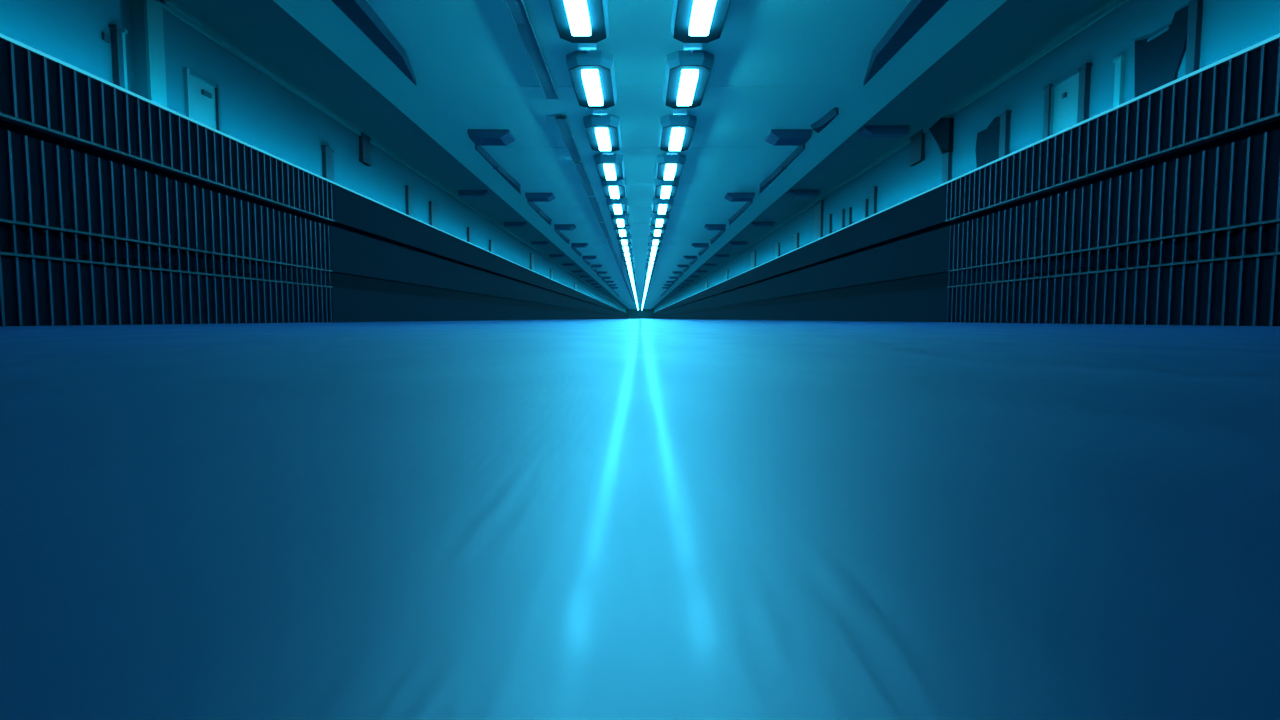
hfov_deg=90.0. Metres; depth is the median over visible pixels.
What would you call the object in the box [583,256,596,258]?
box
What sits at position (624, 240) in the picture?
ceiling lamp
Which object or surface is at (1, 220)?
trim
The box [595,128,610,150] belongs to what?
diffuser
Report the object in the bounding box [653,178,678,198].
ceiling lamp
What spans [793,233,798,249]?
wall post
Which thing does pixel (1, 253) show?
trim
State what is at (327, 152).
wall post
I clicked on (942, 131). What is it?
wall bracket
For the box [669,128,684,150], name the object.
diffuser
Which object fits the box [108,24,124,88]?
wall post
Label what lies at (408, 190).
wall post
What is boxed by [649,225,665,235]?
ceiling lamp
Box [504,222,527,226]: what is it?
soffit beam
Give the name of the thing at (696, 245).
box
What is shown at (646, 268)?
ceiling lamp
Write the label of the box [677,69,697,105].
diffuser
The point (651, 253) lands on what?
ceiling lamp
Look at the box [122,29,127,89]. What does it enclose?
wall post
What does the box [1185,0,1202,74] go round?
wall post
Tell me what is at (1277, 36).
light strip
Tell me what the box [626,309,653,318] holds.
wall
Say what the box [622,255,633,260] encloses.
ceiling lamp
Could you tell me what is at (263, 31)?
ceiling
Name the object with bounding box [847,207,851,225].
wall post
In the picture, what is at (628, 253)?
ceiling lamp
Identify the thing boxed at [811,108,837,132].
duct
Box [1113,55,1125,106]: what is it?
wall post
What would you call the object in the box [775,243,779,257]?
wall post
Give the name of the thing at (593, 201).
cable tray
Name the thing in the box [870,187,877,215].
wall post
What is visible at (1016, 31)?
ceiling
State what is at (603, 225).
cable tray
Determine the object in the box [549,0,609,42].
ceiling lamp
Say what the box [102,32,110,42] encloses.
wall sign
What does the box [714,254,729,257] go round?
soffit beam
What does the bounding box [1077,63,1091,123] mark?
wall post
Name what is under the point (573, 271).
soffit beam
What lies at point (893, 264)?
wall
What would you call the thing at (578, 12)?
diffuser
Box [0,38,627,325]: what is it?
wall
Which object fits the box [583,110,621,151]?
ceiling lamp
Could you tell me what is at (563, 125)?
cable tray
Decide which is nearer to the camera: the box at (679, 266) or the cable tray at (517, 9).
the cable tray at (517, 9)
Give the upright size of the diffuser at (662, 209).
0.142 m
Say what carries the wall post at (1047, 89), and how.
attached to the wall at (1229, 27)
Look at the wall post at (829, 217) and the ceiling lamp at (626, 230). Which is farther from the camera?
the ceiling lamp at (626, 230)
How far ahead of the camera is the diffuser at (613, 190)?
24.84 m
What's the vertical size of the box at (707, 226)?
0.220 m
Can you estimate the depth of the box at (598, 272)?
71.78 m
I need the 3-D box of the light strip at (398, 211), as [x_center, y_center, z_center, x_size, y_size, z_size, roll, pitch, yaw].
[-6.993,-4.435,21.258,0.195,0.056,6.000,0,4,0]
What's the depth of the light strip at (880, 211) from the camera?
20.69 m
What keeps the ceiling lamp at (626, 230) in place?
attached to the ceiling at (778, 64)
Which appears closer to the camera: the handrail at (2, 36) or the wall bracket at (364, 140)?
the handrail at (2, 36)
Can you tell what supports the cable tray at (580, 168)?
hanging from the ceiling at (778, 64)
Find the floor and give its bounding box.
[0,319,1279,719]
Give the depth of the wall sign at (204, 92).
11.97 m
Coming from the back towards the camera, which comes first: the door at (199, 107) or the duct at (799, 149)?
the duct at (799, 149)
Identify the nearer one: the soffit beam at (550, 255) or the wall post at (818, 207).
the wall post at (818, 207)
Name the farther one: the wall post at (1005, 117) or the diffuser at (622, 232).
the diffuser at (622, 232)
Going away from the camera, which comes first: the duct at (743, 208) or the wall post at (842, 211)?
the wall post at (842, 211)
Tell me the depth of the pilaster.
10.70 m
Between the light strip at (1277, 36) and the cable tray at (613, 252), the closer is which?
the light strip at (1277, 36)
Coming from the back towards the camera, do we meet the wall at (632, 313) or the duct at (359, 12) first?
the wall at (632, 313)
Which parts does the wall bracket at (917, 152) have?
plate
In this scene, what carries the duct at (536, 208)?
attached to the ceiling at (778, 64)
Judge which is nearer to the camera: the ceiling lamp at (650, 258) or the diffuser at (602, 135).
the diffuser at (602, 135)
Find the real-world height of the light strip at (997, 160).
0.056 m
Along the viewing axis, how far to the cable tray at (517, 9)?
12.11 m
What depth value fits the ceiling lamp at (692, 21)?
10.67 m
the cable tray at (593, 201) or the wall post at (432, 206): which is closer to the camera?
the wall post at (432, 206)
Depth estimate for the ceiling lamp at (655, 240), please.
40.85 m
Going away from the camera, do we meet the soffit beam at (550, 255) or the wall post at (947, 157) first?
the wall post at (947, 157)
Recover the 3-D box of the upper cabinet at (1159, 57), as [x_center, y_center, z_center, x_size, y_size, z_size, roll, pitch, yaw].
[8.120,-4.568,10.015,0.060,1.446,1.043,0,4,0]
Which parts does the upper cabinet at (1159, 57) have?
plate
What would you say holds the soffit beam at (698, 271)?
attached to the ceiling at (1016, 31)
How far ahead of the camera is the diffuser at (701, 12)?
10.42 m
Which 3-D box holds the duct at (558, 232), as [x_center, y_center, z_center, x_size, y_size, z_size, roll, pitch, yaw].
[-4.849,-7.842,40.928,0.280,0.185,7.400,0,4,0]
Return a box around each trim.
[0,113,334,221]
[0,219,331,271]
[0,252,332,287]
[154,0,623,307]
[656,0,1128,307]
[945,113,1279,221]
[947,252,1279,287]
[948,219,1279,271]
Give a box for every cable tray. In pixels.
[504,0,558,99]
[555,116,581,161]
[574,162,594,195]
[588,196,603,221]
[599,222,609,238]
[606,239,614,250]
[611,251,617,259]
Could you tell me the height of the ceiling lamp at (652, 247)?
0.390 m
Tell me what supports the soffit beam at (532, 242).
attached to the ceiling at (263, 31)
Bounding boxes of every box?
[467,129,514,145]
[525,193,554,201]
[554,224,575,229]
[571,243,588,247]
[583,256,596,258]
[591,265,602,267]
[597,271,607,273]
[672,271,682,273]
[677,265,688,267]
[683,256,696,258]
[691,243,708,247]
[704,224,725,229]
[725,193,754,201]
[765,129,812,145]
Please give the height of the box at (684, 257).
0.220 m
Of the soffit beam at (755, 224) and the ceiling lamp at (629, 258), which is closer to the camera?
the soffit beam at (755, 224)
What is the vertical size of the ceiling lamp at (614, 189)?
0.390 m
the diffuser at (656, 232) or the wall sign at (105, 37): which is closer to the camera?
the wall sign at (105, 37)
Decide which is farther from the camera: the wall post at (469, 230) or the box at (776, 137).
the wall post at (469, 230)
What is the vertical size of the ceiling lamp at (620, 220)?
0.390 m
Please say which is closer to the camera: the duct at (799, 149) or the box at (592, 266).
the duct at (799, 149)
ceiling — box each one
[163,0,627,308]
[273,0,1006,308]
[652,0,1116,308]
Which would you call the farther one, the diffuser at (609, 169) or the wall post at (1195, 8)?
the diffuser at (609, 169)
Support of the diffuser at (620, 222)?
attached to the ceiling lamp at (620, 220)
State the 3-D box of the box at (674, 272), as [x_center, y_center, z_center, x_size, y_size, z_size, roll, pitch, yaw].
[4.242,-9.858,72.284,1.150,0.220,1.040,0,4,0]
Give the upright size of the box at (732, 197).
0.220 m
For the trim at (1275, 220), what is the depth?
8.86 m
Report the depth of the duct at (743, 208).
31.29 m
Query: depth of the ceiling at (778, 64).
14.84 m
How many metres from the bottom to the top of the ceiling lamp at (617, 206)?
0.390 m
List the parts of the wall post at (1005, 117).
plate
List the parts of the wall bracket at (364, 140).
plate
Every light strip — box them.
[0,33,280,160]
[280,158,397,211]
[398,211,457,237]
[458,238,493,253]
[786,238,821,253]
[822,211,881,237]
[882,158,999,211]
[999,33,1279,160]
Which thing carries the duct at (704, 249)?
attached to the ceiling at (778, 64)
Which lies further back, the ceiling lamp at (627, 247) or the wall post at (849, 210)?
the ceiling lamp at (627, 247)
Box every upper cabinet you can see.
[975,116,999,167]
[1135,5,1188,97]
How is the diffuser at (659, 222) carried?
attached to the ceiling lamp at (658, 220)
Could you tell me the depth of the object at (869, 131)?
17.90 m
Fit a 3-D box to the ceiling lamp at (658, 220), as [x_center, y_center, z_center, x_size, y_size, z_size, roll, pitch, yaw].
[1.014,-7.244,33.291,0.940,0.390,3.120,0,4,0]
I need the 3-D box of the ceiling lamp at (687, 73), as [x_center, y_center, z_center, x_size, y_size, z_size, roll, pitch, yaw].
[1.014,-5.982,13.822,0.940,0.390,3.120,0,4,0]
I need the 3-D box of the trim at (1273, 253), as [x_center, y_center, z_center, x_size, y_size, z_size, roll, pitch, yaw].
[6.968,-0.985,4.220,0.045,0.026,20.550,0,4,0]
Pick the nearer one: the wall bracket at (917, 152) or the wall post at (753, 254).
the wall bracket at (917, 152)
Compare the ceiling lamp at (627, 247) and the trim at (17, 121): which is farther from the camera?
the ceiling lamp at (627, 247)
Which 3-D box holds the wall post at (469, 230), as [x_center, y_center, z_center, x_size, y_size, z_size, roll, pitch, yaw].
[-8.090,-5.036,30.482,0.120,2.478,0.593,0,4,0]
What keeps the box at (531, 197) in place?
hanging from the ceiling at (778, 64)
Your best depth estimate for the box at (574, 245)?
44.85 m
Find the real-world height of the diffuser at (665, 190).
0.142 m
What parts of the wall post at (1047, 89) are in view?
plate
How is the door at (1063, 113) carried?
in the wall at (1229, 27)
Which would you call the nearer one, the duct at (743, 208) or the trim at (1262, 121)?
the trim at (1262, 121)
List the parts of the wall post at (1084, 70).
plate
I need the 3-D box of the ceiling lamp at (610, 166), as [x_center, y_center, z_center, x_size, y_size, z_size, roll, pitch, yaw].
[-1.014,-6.494,21.715,0.940,0.390,3.120,0,4,0]
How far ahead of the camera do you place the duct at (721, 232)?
40.44 m
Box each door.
[184,68,220,131]
[1049,70,1078,135]
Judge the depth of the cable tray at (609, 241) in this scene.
44.72 m
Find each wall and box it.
[0,0,625,311]
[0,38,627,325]
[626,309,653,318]
[652,37,1279,325]
[654,0,1279,311]
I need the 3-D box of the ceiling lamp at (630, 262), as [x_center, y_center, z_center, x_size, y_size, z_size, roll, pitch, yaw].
[-1.014,-8.817,57.540,0.940,0.390,3.120,0,4,0]
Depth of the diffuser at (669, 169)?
21.44 m
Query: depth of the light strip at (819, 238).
26.75 m
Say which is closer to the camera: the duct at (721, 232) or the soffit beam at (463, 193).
the soffit beam at (463, 193)
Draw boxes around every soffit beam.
[458,190,490,196]
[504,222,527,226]
[531,241,549,244]
[549,254,564,257]
[572,270,582,272]
[696,270,706,272]
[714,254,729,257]
[729,241,747,244]
[751,222,773,226]
[787,190,818,196]
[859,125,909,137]
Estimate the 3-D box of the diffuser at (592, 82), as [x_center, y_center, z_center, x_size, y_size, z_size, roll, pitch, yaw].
[-1.014,-5.857,13.810,0.330,0.142,1.820,0,4,0]
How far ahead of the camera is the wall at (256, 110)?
13.26 m
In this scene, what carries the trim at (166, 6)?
attached to the wall at (256, 110)
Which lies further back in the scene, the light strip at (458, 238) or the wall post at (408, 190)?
the light strip at (458, 238)
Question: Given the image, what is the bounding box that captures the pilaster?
[144,0,166,106]
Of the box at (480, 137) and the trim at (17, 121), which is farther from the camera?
the box at (480, 137)
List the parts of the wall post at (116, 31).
plate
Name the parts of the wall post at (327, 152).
plate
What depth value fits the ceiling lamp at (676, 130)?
17.01 m
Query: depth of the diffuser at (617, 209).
28.71 m
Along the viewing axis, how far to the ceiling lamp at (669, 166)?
20.86 m
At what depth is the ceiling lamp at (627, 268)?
64.46 m
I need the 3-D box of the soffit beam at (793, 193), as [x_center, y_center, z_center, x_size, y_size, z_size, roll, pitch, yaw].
[6.904,-7.043,27.171,1.250,0.220,0.640,0,4,0]
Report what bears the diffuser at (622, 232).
attached to the ceiling lamp at (626, 230)
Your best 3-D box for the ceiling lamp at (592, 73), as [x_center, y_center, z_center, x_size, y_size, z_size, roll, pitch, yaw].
[-1.014,-5.982,13.822,0.940,0.390,3.120,0,4,0]
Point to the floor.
(561, 519)
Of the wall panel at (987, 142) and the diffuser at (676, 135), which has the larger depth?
the diffuser at (676, 135)
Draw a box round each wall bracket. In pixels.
[359,132,371,165]
[909,129,924,165]
[929,118,953,153]
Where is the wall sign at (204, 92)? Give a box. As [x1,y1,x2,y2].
[202,89,211,97]
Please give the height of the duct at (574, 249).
0.185 m
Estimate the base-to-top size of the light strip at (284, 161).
0.056 m
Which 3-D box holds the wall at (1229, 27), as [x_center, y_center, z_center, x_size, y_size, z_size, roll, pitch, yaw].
[8.300,-15.431,182.384,0.300,3.566,378.000,0,4,0]
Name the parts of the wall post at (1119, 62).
plate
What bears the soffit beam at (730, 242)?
attached to the ceiling at (1016, 31)
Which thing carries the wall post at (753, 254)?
attached to the wall at (1229, 27)
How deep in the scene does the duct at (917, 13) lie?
11.47 m
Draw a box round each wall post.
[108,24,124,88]
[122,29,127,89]
[321,145,334,181]
[405,185,412,216]
[429,201,437,227]
[467,227,472,242]
[489,240,493,252]
[530,253,534,270]
[750,251,755,268]
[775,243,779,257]
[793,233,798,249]
[814,200,823,240]
[826,214,831,234]
[839,209,844,229]
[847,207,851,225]
[862,199,868,218]
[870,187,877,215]
[941,149,951,183]
[999,110,1011,157]
[1043,84,1054,138]
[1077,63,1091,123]
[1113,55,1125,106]
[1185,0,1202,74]
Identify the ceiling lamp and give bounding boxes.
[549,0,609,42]
[566,43,616,107]
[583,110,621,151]
[594,152,624,179]
[601,178,626,198]
[606,198,628,213]
[611,213,629,226]
[614,225,630,235]
[617,235,631,244]
[619,243,632,250]
[620,249,632,256]
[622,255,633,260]
[623,259,633,264]
[625,266,634,270]
[645,266,654,270]
[646,255,657,260]
[646,259,656,264]
[647,243,660,250]
[647,249,659,256]
[648,235,662,244]
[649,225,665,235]
[650,213,668,226]
[651,198,673,213]
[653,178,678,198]
[655,152,685,179]
[658,110,696,151]
[663,43,713,107]
[670,0,730,42]
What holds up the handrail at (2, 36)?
on the wall at (386, 264)
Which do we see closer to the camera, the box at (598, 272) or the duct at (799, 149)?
the duct at (799, 149)
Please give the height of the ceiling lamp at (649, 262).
0.390 m
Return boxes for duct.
[331,0,416,85]
[475,145,520,193]
[527,200,551,225]
[555,229,569,243]
[571,245,581,256]
[698,245,708,256]
[710,229,724,243]
[728,200,752,225]
[759,145,804,193]
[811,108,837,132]
[863,0,948,85]
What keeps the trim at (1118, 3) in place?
attached to the wall at (1229, 27)
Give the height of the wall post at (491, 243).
2.402 m
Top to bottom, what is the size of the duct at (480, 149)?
0.185 m
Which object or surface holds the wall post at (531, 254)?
attached to the wall at (256, 110)
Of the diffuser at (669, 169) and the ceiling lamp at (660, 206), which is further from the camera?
the ceiling lamp at (660, 206)
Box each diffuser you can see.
[564,0,590,35]
[582,69,602,105]
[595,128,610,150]
[604,164,615,179]
[609,186,618,198]
[613,205,621,213]
[617,219,623,226]
[619,230,625,235]
[654,230,660,235]
[656,219,662,226]
[658,205,666,213]
[661,186,670,198]
[664,164,675,179]
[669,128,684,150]
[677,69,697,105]
[689,0,715,35]
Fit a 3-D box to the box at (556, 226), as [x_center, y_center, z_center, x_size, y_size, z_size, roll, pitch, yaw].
[-4.242,-7.529,36.359,1.150,0.220,1.040,0,4,0]
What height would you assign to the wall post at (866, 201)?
2.427 m

